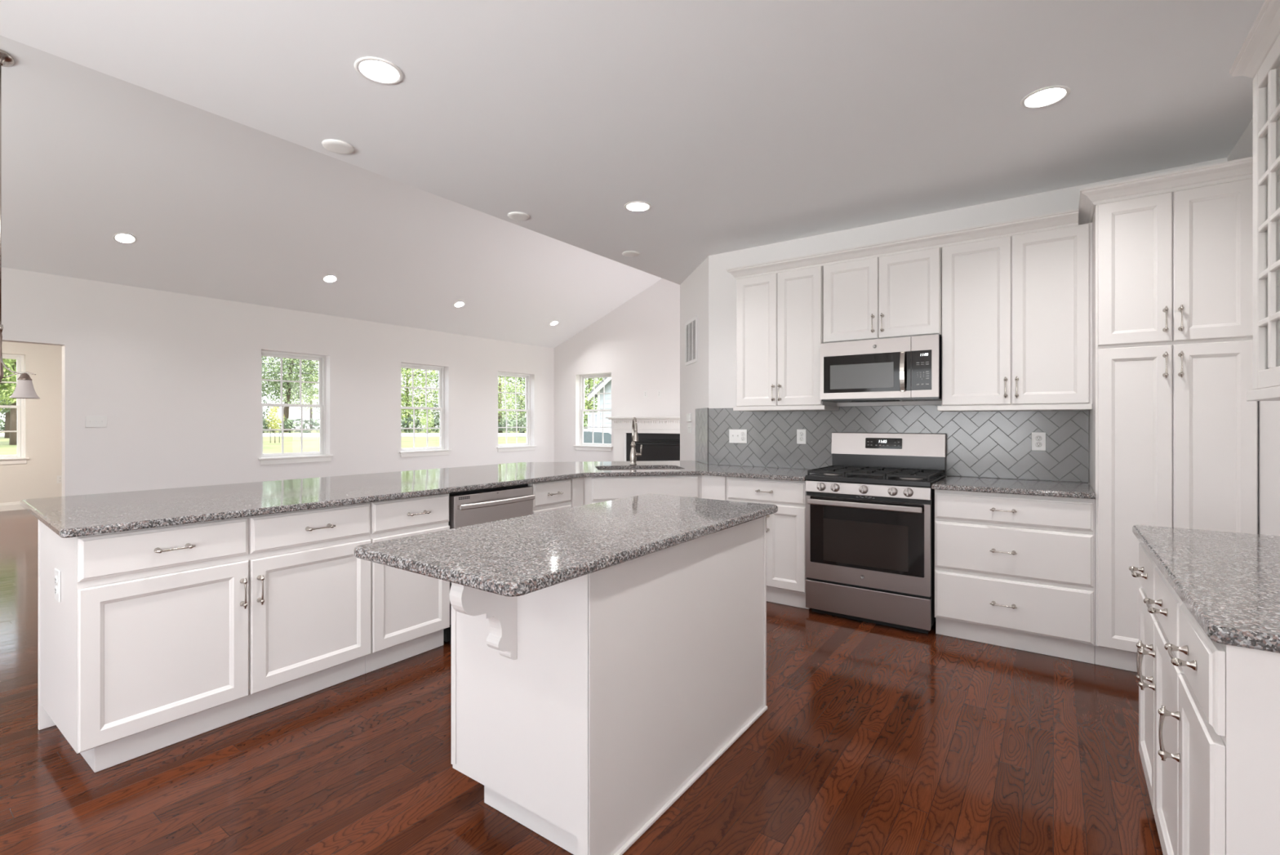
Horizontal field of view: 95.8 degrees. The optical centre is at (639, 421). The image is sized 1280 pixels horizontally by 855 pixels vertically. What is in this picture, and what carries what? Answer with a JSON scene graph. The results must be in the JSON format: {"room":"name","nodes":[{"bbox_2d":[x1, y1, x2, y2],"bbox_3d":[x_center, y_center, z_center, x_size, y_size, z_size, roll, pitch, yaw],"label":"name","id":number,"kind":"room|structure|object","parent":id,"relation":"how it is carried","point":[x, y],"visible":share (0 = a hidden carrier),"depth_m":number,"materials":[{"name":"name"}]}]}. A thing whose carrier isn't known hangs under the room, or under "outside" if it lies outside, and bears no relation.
{"room":"kitchen","nodes":[
{"label":"kitchen","id":0,"kind":"room"},
{"bbox_2d":[0,341,62,502],"bbox_3d":[-9.858,0.058,7.481,0.140,2.450,5.700,0,0,36],"label":"wall","id":1,"kind":"structure","parent":0,"point":[42,416],"depth_m":8.62,"materials":[{"name":"white paint"}]},
{"bbox_2d":[0,501,25,511],"bbox_3d":[-9.794,1.224,7.436,0.014,0.118,5.280,0,0,36],"label":"baseboard","id":2,"kind":"structure","parent":1,"relation":"attached to","point":[6,506],"depth_m":8.37,"materials":[{"name":"white wood"}]},
{"bbox_2d":[0,353,29,464],"bbox_3d":[-9.384,-0.187,8.160,0.224,1.606,1.025,0,0,36],"label":"window","id":3,"kind":"structure","parent":1,"relation":"in","point":[19,458],"depth_m":8.53,"materials":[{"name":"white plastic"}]},
{"bbox_2d":[57,475,62,483],"bbox_3d":[-8.825,0.873,8.796,0.009,0.118,0.074,0,0,36],"label":"outlet","id":4,"kind":"object","parent":1,"relation":"attached to","point":[59,477],"visible":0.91,"depth_m":8.79,"materials":[{"name":"white plastic"}]},
{"bbox_2d":[0,433,526,436],"bbox_3d":[-40.000,1.617,73.000,124.342,0.028,96.088,0,0,36],"label":"road","id":5,"kind":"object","parent":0,"point":[1,434],"visible":0.11,"depth_m":71.71,"materials":[{"name":"grey asphalt"}]},
{"bbox_2d":[1,266,554,496],"bbox_3d":[-5.233,-0.087,6.650,0.140,2.740,11.928,0,0,36],"label":"wall","id":6,"kind":"structure","parent":0,"point":[175,378],"depth_m":6.85,"materials":[{"name":"white paint"}]},
{"bbox_2d":[85,415,106,427],"bbox_3d":[-5.620,-0.002,5.974,0.016,0.118,0.165,0,0,36],"label":"switch plate","id":7,"kind":"object","parent":6,"relation":"attached to","point":[91,420],"visible":1,"depth_m":5.97,"materials":[{"name":"white plastic"}]},
{"bbox_2d":[257,350,333,465],"bbox_3d":[-4.555,-0.184,7.614,0.224,1.446,0.914,0,0,36],"label":"window","id":8,"kind":"structure","parent":6,"relation":"in","point":[306,456],"depth_m":7.73,"materials":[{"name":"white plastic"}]},
{"bbox_2d":[399,363,451,457],"bbox_3d":[-3.445,-0.184,9.167,0.224,1.446,0.918,0,0,36],"label":"window","id":9,"kind":"structure","parent":6,"relation":"in","point":[428,451],"depth_m":9.29,"materials":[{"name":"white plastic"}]},
{"bbox_2d":[496,371,537,452],"bbox_3d":[-2.339,-0.184,10.714,0.224,1.446,0.955,0,0,36],"label":"window","id":10,"kind":"structure","parent":6,"relation":"in","point":[516,446],"depth_m":10.85,"materials":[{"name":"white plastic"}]},
{"bbox_2d":[0,35,662,348],"bbox_3d":[-3.285,-2.415,5.318,5.117,2.100,12.028,0,0,36],"label":"vault","id":11,"kind":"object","parent":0,"point":[216,206],"visible":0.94,"depth_m":5.86,"materials":[{"name":"white paint"}]},
{"bbox_2d":[0,49,39,398],"bbox_3d":[-4.211,-1.292,3.804,0.477,2.275,0.144,0,0,2],"label":"chandelier","id":12,"kind":"object","parent":11,"relation":"hanging from","point":[24,388],"visible":1,"depth_m":3.80,"materials":[{"name":"silver metal"}]},
{"bbox_2d":[112,232,137,244],"bbox_3d":[-4.958,-1.782,5.563,0.171,0.102,0.162,0,0,-33],"label":"recessed light","id":13,"kind":"object","parent":11,"relation":"attached to","point":[122,237],"visible":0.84,"depth_m":5.59,"materials":[{"name":"white plastic"}]},
{"bbox_2d":[322,275,337,282],"bbox_3d":[-3.830,-1.782,7.141,0.171,0.102,0.162,0,0,-33],"label":"recessed light","id":14,"kind":"object","parent":11,"relation":"attached to","point":[328,278],"visible":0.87,"depth_m":7.18,"materials":[{"name":"white plastic"}]},
{"bbox_2d":[453,301,465,307],"bbox_3d":[-2.718,-1.782,8.694,0.171,0.102,0.162,0,0,-33],"label":"recessed light","id":15,"kind":"object","parent":11,"relation":"attached to","point":[460,304],"visible":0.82,"depth_m":8.74,"materials":[{"name":"white"}]},
{"bbox_2d":[549,320,559,325],"bbox_3d":[-1.537,-1.782,10.345,0.171,0.102,0.162,0,0,-33],"label":"recessed light","id":16,"kind":"object","parent":11,"relation":"attached to","point":[554,322],"visible":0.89,"depth_m":10.39,"materials":[{"name":"white"}]},
{"bbox_2d":[0,509,1163,854],"bbox_3d":[-3.376,1.343,5.229,13.425,0.120,12.378,0,0,36],"label":"floor","id":17,"kind":"structure","parent":0,"point":[870,738],"depth_m":2.12,"materials":[{"name":"red wood"}]},
{"bbox_2d":[40,502,371,772],"bbox_3d":[-1.904,0.841,2.642,0.678,0.882,1.077,0,0,36],"label":"base cabinet","id":18,"kind":"object","parent":17,"relation":"on","point":[155,638],"visible":0.98,"depth_m":2.34,"materials":[{"name":"white paint"}]},
{"bbox_2d":[38,519,55,729],"bbox_3d":[-1.606,0.841,3.669,0.019,0.882,3.100,0,0,36],"label":"panel","id":19,"kind":"object","parent":18,"relation":"attached to","point":[45,721],"visible":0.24,"depth_m":2.40,"materials":[{"name":"white paint"}]},
{"bbox_2d":[54,568,60,601],"bbox_3d":[-2.220,0.621,2.200,0.074,0.118,0.009,0,0,36],"label":"outlet","id":20,"kind":"object","parent":18,"relation":"attached to","point":[57,572],"visible":1,"depth_m":2.19,"materials":[{"name":"white plastic"}]},
{"bbox_2d":[54,575,57,584],"bbox_3d":[-2.221,0.602,2.198,0.033,0.033,0.003,0,0,36],"label":"receptacle","id":21,"kind":"object","parent":20,"relation":"attached to","point":[55,576],"depth_m":2.19,"materials":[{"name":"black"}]},
{"bbox_2d":[20,460,814,537],"bbox_3d":[-0.652,0.384,3.697,2.646,0.030,4.341,0,0,36],"label":"countertop","id":22,"kind":"structure","parent":18,"relation":"on","point":[79,515],"depth_m":3.01,"materials":[{"name":"grey stone"}]},
{"bbox_2d":[629,417,642,464],"bbox_3d":[-0.023,0.164,4.904,0.108,0.410,0.206,0,0,-9],"label":"faucet","id":23,"kind":"object","parent":22,"relation":"on","point":[633,454],"visible":1,"depth_m":4.95,"materials":[{"name":"grey metal"}]},
{"bbox_2d":[600,468,675,470],"bbox_3d":[-0.007,0.500,4.669,0.750,0.202,0.524,0,0,-9],"label":"sink","id":24,"kind":"object","parent":22,"relation":"in","point":[625,468],"visible":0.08,"depth_m":4.92,"materials":[{"name":"silver metal"}]},
{"bbox_2d":[364,493,449,673],"bbox_3d":[-1.455,0.841,3.270,0.678,0.882,0.464,0,0,36],"label":"base cabinet","id":25,"kind":"object","parent":17,"relation":"on","point":[411,611],"visible":0.48,"depth_m":3.07,"materials":[{"name":"white paint"}]},
{"bbox_2d":[443,483,534,644],"bbox_3d":[-1.110,0.843,3.706,0.652,0.876,0.633,0,0,36],"label":"dishwasher","id":26,"kind":"object","parent":17,"relation":"on","point":[466,508],"visible":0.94,"depth_m":3.49,"materials":[{"name":"silver metal"}]},
{"bbox_2d":[528,476,583,514],"bbox_3d":[-0.800,0.841,4.186,0.678,0.882,0.498,0,0,36],"label":"base cabinet","id":27,"kind":"object","parent":17,"relation":"on","point":[554,495],"visible":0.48,"depth_m":3.99,"materials":[{"name":"white paint"}]},
{"bbox_2d":[449,515,767,854],"bbox_3d":[-0.100,0.841,2.191,0.639,0.882,1.412,0,0,36],"label":"kitchen island","id":28,"kind":"object","parent":17,"relation":"on","point":[584,707],"visible":0.7,"depth_m":1.81,"materials":[{"name":"white paint"}]},
{"bbox_2d":[354,493,777,596],"bbox_3d":[-0.120,0.384,2.144,0.710,0.030,1.562,0,0,36],"label":"island countertop","id":29,"kind":"structure","parent":28,"relation":"on","point":[517,556],"depth_m":1.79,"materials":[{"name":"grey stone"}]},
{"bbox_2d":[605,416,679,461],"bbox_3d":[0.380,0.597,9.822,2.290,1.371,0.234,0,0,36],"label":"fireplace","id":30,"kind":"object","parent":17,"relation":"on","point":[660,438],"visible":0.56,"depth_m":9.97,"materials":[{"name":"white"}]},
{"bbox_2d":[605,416,679,421],"bbox_3d":[0.380,-0.053,9.822,2.290,0.072,0.234,0,0,36],"label":"mantel shelf","id":31,"kind":"object","parent":30,"relation":"attached to","point":[623,418],"depth_m":9.90,"materials":[{"name":"white wood"}]},
{"bbox_2d":[583,475,702,505],"bbox_3d":[-0.018,0.841,4.581,0.900,0.882,0.678,0,0,-9],"label":"base cabinet","id":32,"kind":"object","parent":17,"relation":"on","point":[596,489],"visible":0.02,"depth_m":4.28,"materials":[{"name":"white paint"}]},
{"bbox_2d":[702,475,810,608],"bbox_3d":[0.955,0.841,4.362,0.802,0.882,0.636,0,0,36],"label":"base cabinet","id":33,"kind":"object","parent":17,"relation":"on","point":[786,577],"visible":0.51,"depth_m":4.02,"materials":[{"name":"white paint"}]},
{"bbox_2d":[805,431,946,633],"bbox_3d":[1.585,0.680,3.890,0.764,1.203,0.676,0,0,36],"label":"gas range","id":34,"kind":"object","parent":17,"relation":"on","point":[870,513],"visible":0.98,"depth_m":3.69,"materials":[{"name":"silver metal"}]},
{"bbox_2d":[805,470,945,487],"bbox_3d":[1.587,0.373,3.893,0.764,0.032,0.571,0,0,36],"label":"cooktop","id":35,"kind":"object","parent":34,"relation":"in","point":[828,478],"depth_m":3.68,"materials":[{"name":"black metal"}]},
{"bbox_2d":[934,488,1095,663],"bbox_3d":[2.224,0.841,3.454,0.757,0.882,0.636,0,0,36],"label":"base cabinet","id":36,"kind":"object","parent":17,"relation":"on","point":[1012,571],"visible":1,"depth_m":3.21,"materials":[{"name":"white paint"}]},
{"bbox_2d":[931,475,1095,498],"bbox_3d":[2.226,0.384,3.465,0.768,0.030,0.628,0,0,36],"label":"countertop","id":37,"kind":"structure","parent":36,"relation":"on","point":[1035,487],"depth_m":3.32,"materials":[{"name":"grey stone"}]},
{"bbox_2d":[1128,542,1185,854],"bbox_3d":[1.706,0.841,1.563,0.548,0.882,0.868,0,0,36],"label":"base cabinet","id":38,"kind":"object","parent":17,"relation":"on","point":[1159,603],"visible":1,"depth_m":1.65,"materials":[{"name":"white paint"}]},
{"bbox_2d":[1132,524,1279,653],"bbox_3d":[1.626,0.384,1.410,0.542,0.030,1.285,0,0,36],"label":"countertop","id":39,"kind":"structure","parent":38,"relation":"on","point":[1229,582],"depth_m":1.38,"materials":[{"name":"grey stone"}]},
{"bbox_2d":[1089,177,1257,671],"bbox_3d":[2.777,0.070,3.067,0.590,2.424,0.648,0,0,36],"label":"pantry cabinet","id":40,"kind":"object","parent":17,"relation":"on","point":[1174,427],"visible":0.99,"depth_m":2.84,"materials":[{"name":"white paint"}]},
{"bbox_2d":[1078,156,1253,224],"bbox_3d":[2.753,-1.173,3.085,0.657,0.080,0.659,0,0,36],"label":"crown molding","id":41,"kind":"structure","parent":40,"relation":"attached to","point":[1238,169],"depth_m":2.84,"materials":[{"name":"white paint"}]},
{"bbox_2d":[1158,601,1279,854],"bbox_3d":[1.340,0.841,1.063,0.548,0.882,0.368,0,0,36],"label":"base cabinet","id":42,"kind":"object","parent":17,"relation":"on","point":[1228,715],"visible":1,"depth_m":1.04,"materials":[{"name":"white paint"}]},
{"bbox_2d":[554,278,679,462],"bbox_3d":[0.306,-1.044,10.107,5.128,4.655,0.140,0,0,36],"label":"wall","id":43,"kind":"structure","parent":0,"point":[637,342],"depth_m":10.39,"materials":[{"name":"white paint"}]},
{"bbox_2d":[573,373,613,451],"bbox_3d":[-0.835,-0.184,10.934,0.940,1.446,0.224,0,0,36],"label":"window","id":44,"kind":"structure","parent":43,"relation":"in","point":[583,446],"depth_m":11.05,"materials":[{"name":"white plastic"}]},
{"bbox_2d":[644,390,647,397],"bbox_3d":[0.096,-0.491,10.164,0.074,0.118,0.009,0,0,36],"label":"outlet","id":45,"kind":"object","parent":43,"relation":"attached to","point":[645,391],"visible":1,"depth_m":10.16,"materials":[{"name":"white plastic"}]},
{"bbox_2d":[657,390,661,396],"bbox_3d":[0.332,-0.491,9.995,0.074,0.118,0.009,0,0,36],"label":"outlet","id":46,"kind":"object","parent":43,"relation":"attached to","point":[659,392],"visible":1,"depth_m":9.99,"materials":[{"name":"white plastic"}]},
{"bbox_2d":[0,0,1265,284],"bbox_3d":[-0.454,-1.490,1.370,4.082,0.114,8.900,0,0,36],"label":"ceiling","id":47,"kind":"structure","parent":0,"point":[741,124],"depth_m":2.56,"materials":[{"name":"white paint"}]},
{"bbox_2d":[354,57,403,84],"bbox_3d":[-1.075,-1.470,2.382,0.185,0.058,0.185,0,0,36],"label":"recessed light","id":48,"kind":"object","parent":47,"relation":"in","point":[378,70],"visible":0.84,"depth_m":2.42,"materials":[{"name":"white plastic"}]},
{"bbox_2d":[623,200,651,212],"bbox_3d":[-0.015,-1.470,3.881,0.185,0.058,0.185,0,0,36],"label":"recessed light","id":49,"kind":"object","parent":47,"relation":"in","point":[636,206],"visible":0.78,"depth_m":3.93,"materials":[{"name":"white plastic"}]},
{"bbox_2d":[1020,84,1071,109],"bbox_3d":[1.805,-1.470,2.575,0.185,0.058,0.185,0,0,36],"label":"recessed light","id":50,"kind":"object","parent":47,"relation":"in","point":[1046,96],"visible":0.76,"depth_m":2.61,"materials":[{"name":"white plastic"}]},
{"bbox_2d":[680,256,708,464],"bbox_3d":[0.560,-0.082,5.577,0.100,2.730,1.082,0,0,-9],"label":"wall","id":51,"kind":"structure","parent":0,"point":[694,290],"depth_m":5.55,"materials":[{"name":"white paint"}]},
{"bbox_2d":[686,413,691,421],"bbox_3d":[0.480,-0.042,5.679,0.022,0.080,0.110,0,0,-9],"label":"thermostat","id":52,"kind":"object","parent":51,"relation":"attached to","point":[688,415],"visible":1,"depth_m":5.63,"materials":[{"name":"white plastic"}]},
{"bbox_2d":[687,423,691,432],"bbox_3d":[0.483,0.061,5.680,0.016,0.092,0.120,0,0,-10],"label":"switch plate","id":53,"kind":"object","parent":51,"relation":"attached to","point":[689,427],"visible":1,"depth_m":5.65,"materials":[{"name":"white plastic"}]},
{"bbox_2d":[684,315,697,365],"bbox_3d":[0.495,-0.781,5.628,0.010,0.430,0.430,0,0,-10],"label":"air vent","id":54,"kind":"object","parent":51,"relation":"in","point":[691,326],"visible":1,"depth_m":5.62,"materials":[{"name":"white plastic"}]},
{"bbox_2d":[708,157,1226,484],"bbox_3d":[1.994,-0.082,4.099,3.357,2.730,0.100,0,0,36],"label":"wall","id":55,"kind":"structure","parent":0,"point":[722,284],"depth_m":4.42,"materials":[{"name":"white paint"}]},
{"bbox_2d":[733,266,839,411],"bbox_3d":[1.109,-0.602,4.429,0.714,1.030,0.386,0,0,36],"label":"upper cabinet","id":56,"kind":"object","parent":55,"relation":"attached to","point":[780,315],"visible":1,"depth_m":4.29,"materials":[{"name":"white paint"}]},
{"bbox_2d":[725,208,1078,279],"bbox_3d":[1.673,-1.151,4.022,2.188,0.080,0.390,0,0,36],"label":"crown molding","id":57,"kind":"structure","parent":56,"relation":"attached to","point":[1069,218],"depth_m":3.73,"materials":[{"name":"white paint"}]},
{"bbox_2d":[822,247,942,343],"bbox_3d":[1.692,-0.837,4.013,0.751,0.560,0.386,0,0,36],"label":"upper cabinet","id":58,"kind":"object","parent":55,"relation":"attached to","point":[895,295],"visible":1,"depth_m":3.87,"materials":[{"name":"white paint"}]},
{"bbox_2d":[820,334,942,402],"bbox_3d":[1.672,-0.344,3.979,0.744,0.405,0.462,0,0,36],"label":"microwave","id":59,"kind":"object","parent":58,"relation":"attached to","point":[900,369],"visible":1,"depth_m":3.81,"materials":[{"name":"silver metal"}]},
{"bbox_2d":[695,404,1088,482],"bbox_3d":[1.538,0.123,4.378,2.934,0.491,0.273,0,0,41],"label":"backsplash","id":60,"kind":"structure","parent":55,"relation":"attached to","point":[981,444],"depth_m":4.02,"materials":[{"name":"grey tile"}]},
{"bbox_2d":[728,429,746,443],"bbox_3d":[0.821,0.120,4.853,0.163,0.116,0.016,0,0,36],"label":"switch plate","id":61,"kind":"object","parent":60,"relation":"attached to","point":[735,436],"visible":1,"depth_m":4.85,"materials":[{"name":"white plastic"}]},
{"bbox_2d":[796,429,805,444],"bbox_3d":[1.268,0.115,4.538,0.074,0.116,0.009,0,0,36],"label":"outlet","id":62,"kind":"object","parent":60,"relation":"attached to","point":[801,433],"visible":1,"depth_m":4.53,"materials":[{"name":"white plastic"}]},
{"bbox_2d":[1031,431,1045,450],"bbox_3d":[2.515,0.123,3.645,0.074,0.116,0.009,0,0,36],"label":"outlet","id":63,"kind":"object","parent":60,"relation":"attached to","point":[1038,438],"visible":1,"depth_m":3.64,"materials":[{"name":"white plastic"}]},
{"bbox_2d":[1035,435,1041,440],"bbox_3d":[2.514,0.103,3.643,0.033,0.033,0.003,0,0,36],"label":"receptacle","id":64,"kind":"object","parent":63,"relation":"attached to","point":[1037,437],"depth_m":3.64,"materials":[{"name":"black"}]},
{"bbox_2d":[1035,441,1041,447],"bbox_3d":[2.514,0.142,3.643,0.033,0.033,0.003,0,0,36],"label":"receptacle","id":65,"kind":"object","parent":63,"relation":"attached to","point":[1038,444],"depth_m":3.64,"materials":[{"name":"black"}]},
{"bbox_2d":[937,222,1092,411],"bbox_3d":[2.300,-0.594,3.578,0.778,1.047,0.386,0,0,36],"label":"upper cabinet","id":66,"kind":"object","parent":55,"relation":"attached to","point":[1017,309],"visible":1,"depth_m":3.42,"materials":[{"name":"white paint"}]},
{"bbox_2d":[1226,119,1279,535],"bbox_3d":[0.933,-0.082,-0.148,0.140,2.730,8.044,0,0,36],"label":"wall","id":67,"kind":"structure","parent":0,"point":[1268,411],"depth_m":2.58,"materials":[{"name":"white paint"}]},
{"bbox_2d":[1229,0,1279,78],"bbox_3d":[1.699,-1.149,1.293,0.287,0.080,1.440,0,0,36],"label":"crown molding","id":68,"kind":"structure","parent":67,"relation":"attached to","point":[1264,31],"depth_m":1.75,"materials":[{"name":"white paint"}]},
{"bbox_2d":[1246,34,1279,400],"bbox_3d":[1.693,-0.593,1.258,0.256,1.049,1.401,0,0,36],"label":"upper cabinet","id":69,"kind":"object","parent":67,"relation":"attached to","point":[1266,82],"visible":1,"depth_m":1.83,"materials":[{"name":"white paint"}]},
{"bbox_2d":[1276,173,1279,182],"bbox_3d":[1.713,-0.771,1.244,0.182,0.018,1.339,0,0,36],"label":"shelf","id":70,"kind":"object","parent":69,"relation":"attached to","point":[1277,175],"depth_m":1.83,"materials":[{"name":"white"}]},
{"bbox_2d":[1276,278,1279,286],"bbox_3d":[1.713,-0.441,1.244,0.182,0.018,1.339,0,0,36],"label":"shelf","id":71,"kind":"object","parent":69,"relation":"attached to","point":[1277,279],"depth_m":1.83,"materials":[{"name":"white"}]},
{"bbox_3d":[-1.750,1.617,29.000,27.366,0.028,20.766,0,0,36],"label":"driveway","id":72,"kind":"object","parent":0,"visible":0},
{"bbox_2d":[585,412,597,428],"bbox_3d":[-1.289,0.583,28.708,1.900,2.100,2.200,0,0,36],"label":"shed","id":73,"kind":"object","parent":72,"relation":"on","point":[589,414],"visible":0.12,"depth_m":28.19,"materials":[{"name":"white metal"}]},
{"label":"outside","id":74,"kind":"structure","parent":0,"visible":0},
{"bbox_2d":[0,428,526,454],"bbox_3d":[-30.190,1.733,52.331,190.000,0.200,170.000,0,0,36],"label":"lawn","id":75,"kind":"structure","parent":74,"point":[291,444],"depth_m":46.57,"materials":[{"name":"green plant"}]},
{"bbox_2d":[0,372,10,438],"bbox_3d":[-63.838,-7.383,58.639,11.175,18.032,10.901,0,0,36],"label":"tree","id":76,"kind":"object","parent":75,"relation":"on","point":[7,411],"visible":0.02,"depth_m":58.22,"materials":[{"name":"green plant"}]},
{"bbox_2d":[0,358,17,444],"bbox_3d":[-44.571,-5.102,41.070,9.151,13.469,9.462,0,0,36],"label":"tree","id":77,"kind":"object","parent":75,"relation":"on","point":[11,364],"visible":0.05,"depth_m":40.49,"materials":[{"name":"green plant"}]},
{"bbox_2d":[262,357,277,426],"bbox_3d":[-73.953,-12.167,105.962,14.924,31.048,13.675,0,0,36],"label":"tree","id":78,"kind":"object","parent":75,"relation":"on","point":[264,400],"visible":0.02,"depth_m":107.55,"materials":[{"name":"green plant"}]},
{"bbox_2d":[265,406,284,442],"bbox_3d":[-28.429,0.126,45.025,1.040,3.015,1.394,0,0,36],"label":"tree","id":79,"kind":"object","parent":75,"relation":"on","point":[274,409],"visible":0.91,"depth_m":44.90,"materials":[{"name":"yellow plant"}]},
{"bbox_2d":[270,430,279,442],"bbox_3d":[-28.428,1.133,44.997,0.741,1.000,0.043,0,0,0],"label":"stakes","id":80,"kind":"object","parent":75,"relation":"on","point":[270,430],"visible":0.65,"depth_m":44.99,"materials":[{"name":"white wood"}]},
{"bbox_2d":[262,355,318,431],"bbox_3d":[-56.679,-11.225,92.597,16.531,25.853,15.852,0,0,36],"label":"tree","id":81,"kind":"object","parent":75,"relation":"on","point":[291,387],"visible":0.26,"depth_m":91.28,"materials":[{"name":"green plant"}]},
{"bbox_2d":[0,416,586,433],"bbox_3d":[-43.090,0.492,84.486,103.721,2.959,75.488,0,0,36],"label":"hedge","id":82,"kind":"object","parent":75,"relation":"on","point":[288,424],"visible":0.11,"depth_m":84.17,"materials":[{"name":"green plant"}]},
{"bbox_2d":[267,358,319,428],"bbox_3d":[-78.283,-16.299,136.735,19.859,35.864,18.487,0,0,36],"label":"tree","id":83,"kind":"object","parent":75,"relation":"on","point":[311,411],"visible":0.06,"depth_m":136.35,"materials":[{"name":"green plant"}]},
{"bbox_2d":[401,367,438,431],"bbox_3d":[-39.068,-9.438,97.365,13.493,22.746,13.775,0,0,36],"label":"tree","id":84,"kind":"object","parent":75,"relation":"on","point":[406,397],"visible":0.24,"depth_m":96.62,"materials":[{"name":"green plant"}]},
{"bbox_2d":[404,368,439,429],"bbox_3d":[-39.031,-9.642,115.342,15.810,24.655,16.066,0,0,36],"label":"tree","id":85,"kind":"object","parent":75,"relation":"on","point":[437,415],"visible":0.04,"depth_m":113.79,"materials":[{"name":"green plant"}]},
{"bbox_2d":[418,404,434,432],"bbox_3d":[-15.464,0.183,41.983,1.130,2.899,1.242,0,0,36],"label":"tree","id":86,"kind":"object","parent":75,"relation":"on","point":[424,415],"visible":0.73,"depth_m":41.95,"materials":[{"name":"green plant"}]},
{"bbox_2d":[497,375,524,432],"bbox_3d":[-21.276,-7.314,88.267,12.085,17.894,11.066,0,0,36],"label":"tree","id":87,"kind":"object","parent":75,"relation":"on","point":[500,403],"visible":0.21,"depth_m":88.08,"materials":[{"name":"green plant"}]},
{"bbox_2d":[497,377,526,431],"bbox_3d":[-22.012,-7.335,106.608,14.895,20.404,15.327,0,0,36],"label":"tree","id":88,"kind":"object","parent":75,"relation":"on","point":[518,406],"visible":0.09,"depth_m":105.04,"materials":[{"name":"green plant"}]},
{"bbox_2d":[583,377,603,426],"bbox_3d":[-5.144,-3.480,59.163,7.535,11.285,7.131,0,0,36],"label":"tree","id":89,"kind":"object","parent":75,"relation":"on","point":[588,404],"visible":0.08,"depth_m":58.02,"materials":[{"name":"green plant"}]},
{"bbox_2d":[583,427,611,443],"bbox_3d":[-1.395,0.903,15.625,4.450,1.460,1.810,0,0,18],"label":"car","id":90,"kind":"object","parent":75,"relation":"on","point":[597,432],"visible":0.02,"depth_m":14.70,"materials":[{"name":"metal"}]},
{"bbox_2d":[586,377,611,428],"bbox_3d":[3.876,-1.207,25.616,8.340,5.680,9.320,0,0,36],"label":"house","id":91,"kind":"structure","parent":75,"relation":"on","point":[599,388],"depth_m":24.04,"materials":[{"name":"grey"}]},
{"bbox_3d":[-69.485,-4.117,47.242,0.304,11.500,2.000,0,0,36],"label":"utility pole","id":92,"kind":"object","parent":75,"relation":"on","visible":0},
{"bbox_2d":[264,363,318,365],"bbox_3d":[-32.975,-6.387,60.470,44.058,1.021,64.040,0,0,36],"label":"power line","id":93,"kind":"object","parent":92,"relation":"attached to","point":[264,363],"visible":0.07,"depth_m":59.41,"materials":[{"name":"grey metal"}]},
{"bbox_2d":[268,372,511,377],"bbox_3d":[-32.975,-5.487,60.470,44.058,1.021,64.040,0,0,36],"label":"power line","id":94,"kind":"object","parent":92,"relation":"attached to","point":[268,372],"visible":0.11,"depth_m":60.23,"materials":[{"name":"grey metal"}]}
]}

